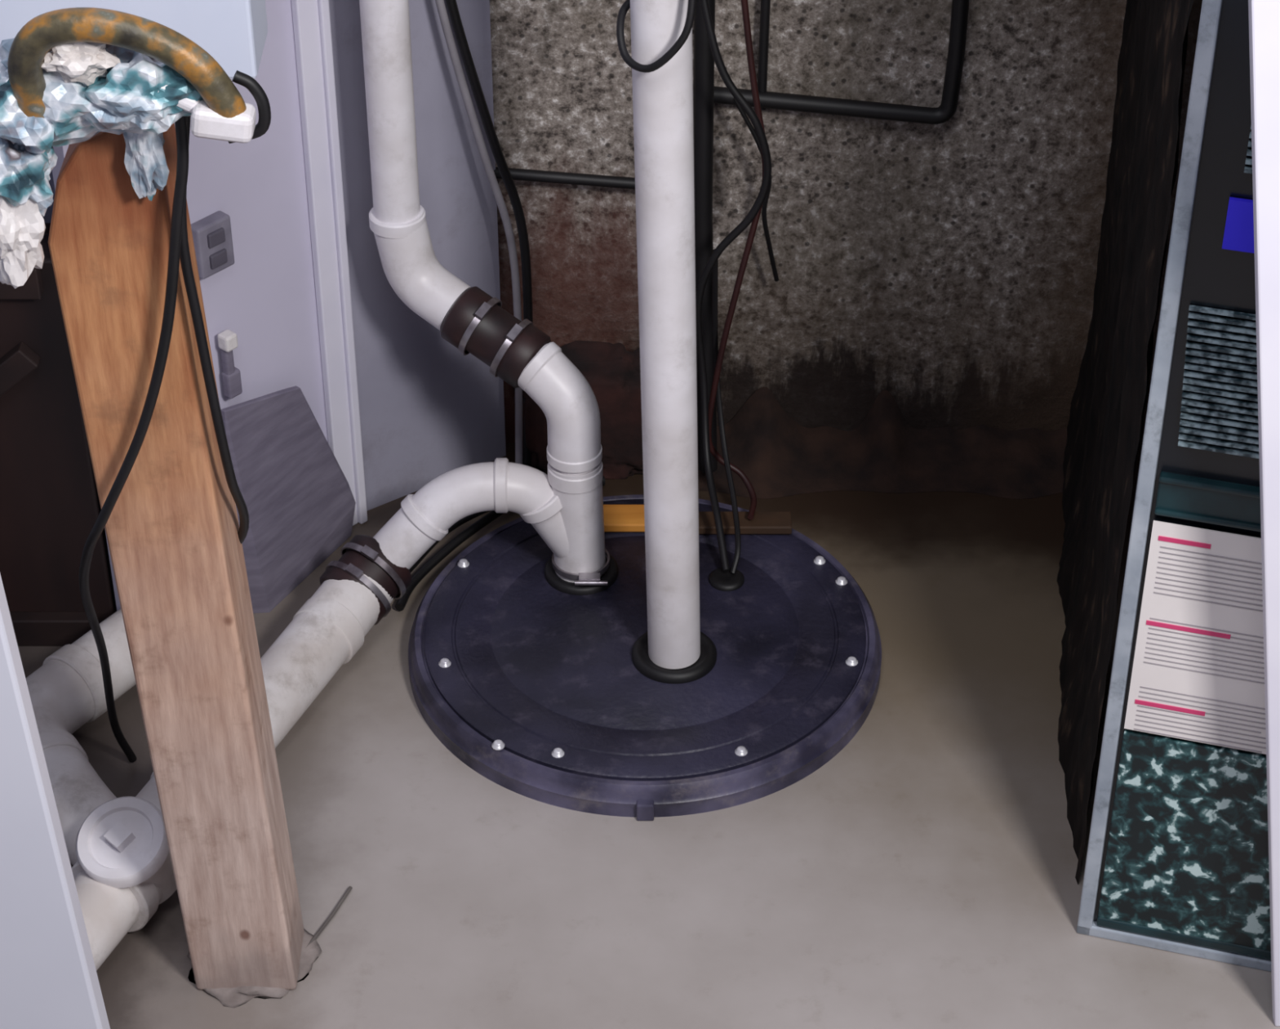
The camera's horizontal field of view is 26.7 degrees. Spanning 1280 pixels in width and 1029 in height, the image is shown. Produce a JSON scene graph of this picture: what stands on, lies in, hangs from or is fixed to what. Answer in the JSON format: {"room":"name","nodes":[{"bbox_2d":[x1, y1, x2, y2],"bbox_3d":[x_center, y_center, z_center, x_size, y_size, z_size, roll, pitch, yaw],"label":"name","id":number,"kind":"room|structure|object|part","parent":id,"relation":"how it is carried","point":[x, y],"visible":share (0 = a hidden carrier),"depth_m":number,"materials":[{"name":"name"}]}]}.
{"room":"basement","nodes":[
{"label":"basement","id":0,"kind":"room"},
{"bbox_2d":[43,169,55,222],"bbox_3d":[-0.950,-0.792,2.835,0.600,1.100,0.030,0,36,0],"label":"wall","id":1,"kind":"structure","parent":0,"point":[47,217],"depth_m":3.14,"materials":[{"name":"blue paint"}]},
{"bbox_2d":[0,0,267,79],"bbox_3d":[-0.690,-0.809,2.337,0.650,0.910,0.100,0,36,0],"label":"wall","id":2,"kind":"structure","parent":0,"point":[233,33],"depth_m":2.53,"materials":[{"name":"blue paint"}]},
{"bbox_2d":[52,0,328,610],"bbox_3d":[-0.496,-0.607,2.922,0.028,1.700,0.388,30,46,34],"label":"wall","id":3,"kind":"structure","parent":0,"point":[267,297],"depth_m":3.18,"materials":[{"name":"grey paint"}]},
{"bbox_2d":[191,210,234,279],"bbox_3d":[-0.494,-0.310,3.109,0.024,0.066,0.050,28,45,33],"label":"electrical outlet box","id":4,"kind":"object","parent":3,"relation":"attached to","point":[211,234],"visible":0.93,"depth_m":3.10,"materials":[{"name":"grey plastic"}]},
{"bbox_2d":[217,329,242,398],"bbox_3d":[-0.486,-0.178,3.204,0.019,0.090,0.021,28,45,33],"label":"bracket","id":5,"kind":"object","parent":3,"relation":"attached to","point":[227,339],"visible":1,"depth_m":3.20,"materials":[{"name":"white plastic"}]},
{"bbox_2d":[291,0,367,525],"bbox_3d":[-0.377,-0.670,3.007,0.042,1.700,0.020,-30,46,-34],"label":"trim","id":6,"kind":"structure","parent":3,"relation":"attached to","point":[311,18],"depth_m":3.25,"materials":[{"name":"white paint"}]},
{"bbox_2d":[328,0,506,510],"bbox_3d":[-0.280,-0.730,3.088,0.231,1.700,0.023,-23,42,-28],"label":"wall","id":7,"kind":"structure","parent":0,"point":[428,409],"depth_m":3.39,"materials":[{"name":"grey paint"}]},
{"bbox_2d":[435,0,522,464],"bbox_3d":[-0.207,-0.393,3.305,0.115,0.901,0.031,0,36,0],"label":"cable","id":8,"kind":"object","parent":7,"relation":"attached to","point":[441,6],"visible":0.69,"depth_m":3.31,"materials":[{"name":"black rubber"}]},
{"bbox_2d":[445,0,533,466],"bbox_3d":[-0.195,-0.407,3.324,0.125,0.901,0.033,-13,38,-17],"label":"coaxial cable","id":9,"kind":"object","parent":7,"relation":"attached to","point":[452,7],"visible":0.81,"depth_m":3.32,"materials":[{"name":"plastic"}]},
{"bbox_2d":[44,0,1202,443],"bbox_3d":[0.050,-0.779,3.155,1.900,1.700,0.021,0,36,0],"label":"wall","id":10,"kind":"structure","parent":0,"point":[948,268],"depth_m":3.44,"materials":[{"name":"concrete"}]},
{"bbox_2d":[493,0,968,472],"bbox_3d":[0.099,-0.673,3.155,0.599,1.471,0.098,0,36,0],"label":"conduit","id":11,"kind":"object","parent":10,"relation":"attached to","point":[705,94],"visible":0.83,"depth_m":3.32,"materials":[{"name":"plastic"}]},
{"bbox_2d":[732,97,778,281],"bbox_3d":[0.147,-0.399,3.354,0.068,0.272,0.020,-11,38,-15],"label":"cable","id":12,"kind":"object","parent":11,"relation":"attached to","point":[741,111],"visible":0.66,"depth_m":3.36,"materials":[{"name":"black plastic"}]},
{"bbox_2d":[17,443,1279,1028],"bbox_3d":[0.000,0.777,2.565,3.200,0.100,3.600,0,36,0],"label":"floor","id":13,"kind":"structure","parent":0,"point":[922,876],"depth_m":3.00,"materials":[{"name":"concrete"}]},
{"bbox_2d":[0,573,110,1028],"bbox_3d":[-0.682,-0.035,2.232,0.336,1.600,0.030,0,36,0],"label":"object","id":14,"kind":"structure","parent":13,"relation":"on","point":[49,979],"depth_m":2.50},
{"bbox_2d":[0,234,116,645],"bbox_3d":[-0.898,-0.079,3.183,0.504,0.540,0.080,0,36,0],"label":"cabinet","id":15,"kind":"object","parent":13,"relation":"on","point":[50,504],"visible":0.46,"depth_m":3.19,"materials":[{"name":"brown wood"}]},
{"bbox_2d":[48,122,321,1007],"bbox_3d":[-0.424,0.065,2.579,0.166,1.028,0.136,0,36,0],"label":"wooden post","id":16,"kind":"object","parent":13,"relation":"on","point":[176,550],"visible":0.95,"depth_m":2.53,"materials":[{"name":"wood"}]},
{"bbox_2d":[79,115,188,762],"bbox_3d":[-0.529,-0.008,2.646,0.114,1.054,0.450,-18,40,-23],"label":"power cable","id":17,"kind":"object","parent":16,"relation":"hanging from","point":[181,132],"visible":0.95,"depth_m":2.38,"materials":[{"name":"plastic"}]},
{"bbox_2d":[0,7,271,288],"bbox_3d":[-0.428,-0.310,2.217,0.258,0.266,0.112,0,36,0],"label":"plastic bag","id":18,"kind":"object","parent":16,"relation":"attached to","point":[68,76],"visible":1,"depth_m":2.15,"materials":[{"name":"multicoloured plastic"}]},
{"bbox_3d":[-0.354,-0.328,2.163,0.089,0.053,0.037,0,36,0],"label":"valve handle","id":19,"kind":"part","parent":18,"relation":"part of","materials":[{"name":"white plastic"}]},
{"bbox_2d":[176,115,248,543],"bbox_3d":[-0.394,0.043,2.573,0.051,1.051,0.151,-15,39,-19],"label":"power cable","id":20,"kind":"object","parent":16,"relation":"attached to","point":[185,260],"visible":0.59,"depth_m":2.37,"materials":[{"name":"plastic"}]},
{"bbox_2d":[221,385,355,613],"bbox_3d":[-0.428,-0.043,3.341,0.039,0.295,0.220,24,43,29],"label":"cardboard sheet","id":21,"kind":"object","parent":13,"relation":"on","point":[300,501],"visible":0.82,"depth_m":3.34,"materials":[{"name":"cardboard"}]},
{"bbox_2d":[25,0,605,969],"bbox_3d":[-0.495,-0.371,2.684,0.413,1.597,1.010,24,43,28],"label":"pipe","id":22,"kind":"object","parent":13,"relation":"on","point":[117,848],"visible":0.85,"depth_m":3.17,"materials":[{"name":"white plastic"}]},
{"bbox_2d":[306,885,352,946],"bbox_3d":[-0.338,0.439,2.932,0.006,0.005,0.102,14,39,18],"label":"twig","id":23,"kind":"object","parent":13,"relation":"on","point":[332,913],"visible":1,"depth_m":2.93,"materials":[{"name":"wood"}]},
{"bbox_2d":[395,510,504,610],"bbox_3d":[-0.227,0.035,3.457,0.027,0.023,0.299,21,41,26],"label":"cord","id":24,"kind":"object","parent":13,"relation":"on","point":[435,559],"visible":0.71,"depth_m":3.43,"materials":[{"name":"plastic"}]},
{"bbox_2d":[408,475,605,572],"bbox_3d":[-0.196,0.003,3.476,0.366,0.055,0.049,-28,45,-32],"label":"cord","id":25,"kind":"object","parent":13,"relation":"on","point":[464,520],"visible":0.1,"depth_m":3.45,"materials":[{"name":"plastic"}]},
{"bbox_2d":[511,340,643,479],"bbox_3d":[-0.072,-0.141,3.559,0.204,0.193,0.068,0,36,0],"label":"wall","id":26,"kind":"structure","parent":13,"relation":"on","point":[612,372],"depth_m":3.52,"materials":[{"name":"brown concrete"}]},
{"bbox_2d":[408,494,881,820],"bbox_3d":[0.006,0.147,3.273,0.576,0.069,0.583,0,36,0],"label":"lid","id":27,"kind":"object","parent":13,"relation":"on","point":[548,686],"depth_m":3.20,"materials":[{"name":"plastic"}]},
{"bbox_2d":[630,0,700,668],"bbox_3d":[0.023,-0.458,2.761,0.099,1.550,0.062,0,36,0],"label":"pvc pipe","id":28,"kind":"object","parent":27,"relation":"on","point":[663,97],"visible":0.96,"depth_m":2.92,"materials":[{"name":"white plastic"}]},
{"bbox_2d":[616,0,696,72],"bbox_3d":[0.019,-0.515,2.708,0.086,0.117,0.101,0,36,0],"label":"cord","id":29,"kind":"object","parent":28,"relation":"attached to","point":[652,67],"visible":0.98,"depth_m":2.70,"materials":[{"name":"black plastic"}]},
{"bbox_3d":[0.069,0.006,3.432,0.248,0.012,0.050,0,36,0],"label":"wood strip","id":30,"kind":"part","parent":27,"relation":"part of","materials":[{"name":"orange wood"}]},
{"bbox_2d":[711,248,741,573],"bbox_3d":[0.110,-0.125,3.322,0.020,0.351,0.205,-4,37,-5],"label":"cable","id":31,"kind":"object","parent":27,"relation":"on","point":[715,269],"visible":1,"depth_m":3.38,"materials":[{"name":"black plastic"}]},
{"bbox_2d":[695,0,771,572],"bbox_3d":[0.123,-0.298,3.216,0.091,0.749,0.227,-7,37,-10],"label":"cable","id":32,"kind":"object","parent":27,"relation":"on","point":[722,71],"visible":0.99,"depth_m":3.27,"materials":[{"name":"black plastic"}]},
{"bbox_2d":[708,0,764,519],"bbox_3d":[0.119,-0.366,3.214,0.072,0.836,0.125,0,36,0],"label":"cable","id":33,"kind":"object","parent":27,"relation":"on","point":[745,13],"visible":0.9,"depth_m":3.30,"materials":[{"name":"black rubber"}]},
{"bbox_2d":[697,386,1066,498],"bbox_3d":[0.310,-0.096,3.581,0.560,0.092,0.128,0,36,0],"label":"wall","id":34,"kind":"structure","parent":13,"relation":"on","point":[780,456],"depth_m":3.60,"materials":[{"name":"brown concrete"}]},
{"bbox_2d":[1076,0,1271,971],"bbox_3d":[0.783,-0.253,2.612,0.500,1.500,0.512,10,38,13],"label":"display board","id":35,"kind":"object","parent":13,"relation":"on","point":[1177,860],"visible":0.87,"depth_m":2.63,"materials":[{"name":"black metal"}]},
{"bbox_3d":[0.714,0.239,2.679,0.460,0.597,0.014,10,38,13],"label":"panel frame","id":36,"kind":"part","parent":35,"relation":"part of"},
{"bbox_3d":[0.714,0.366,2.775,0.460,0.270,0.008,10,38,13],"label":"panel","id":37,"kind":"part","parent":35,"relation":"part of","materials":[{"name":"green paper"}]},
{"bbox_2d":[1248,0,1279,1026],"bbox_3d":[0.627,0.047,2.458,0.305,1.200,0.015,0,36,0],"label":"door edge","id":38,"kind":"object","parent":13,"relation":"on","point":[1264,15],"visible":1,"depth_m":2.31,"materials":[{"name":"paint"}]},
{"bbox_2d":[1057,0,1193,884],"bbox_3d":[0.531,-0.447,2.874,0.035,1.500,0.859,4,37,6],"label":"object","id":39,"kind":"structure","parent":0,"point":[1104,428],"depth_m":2.99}
]}

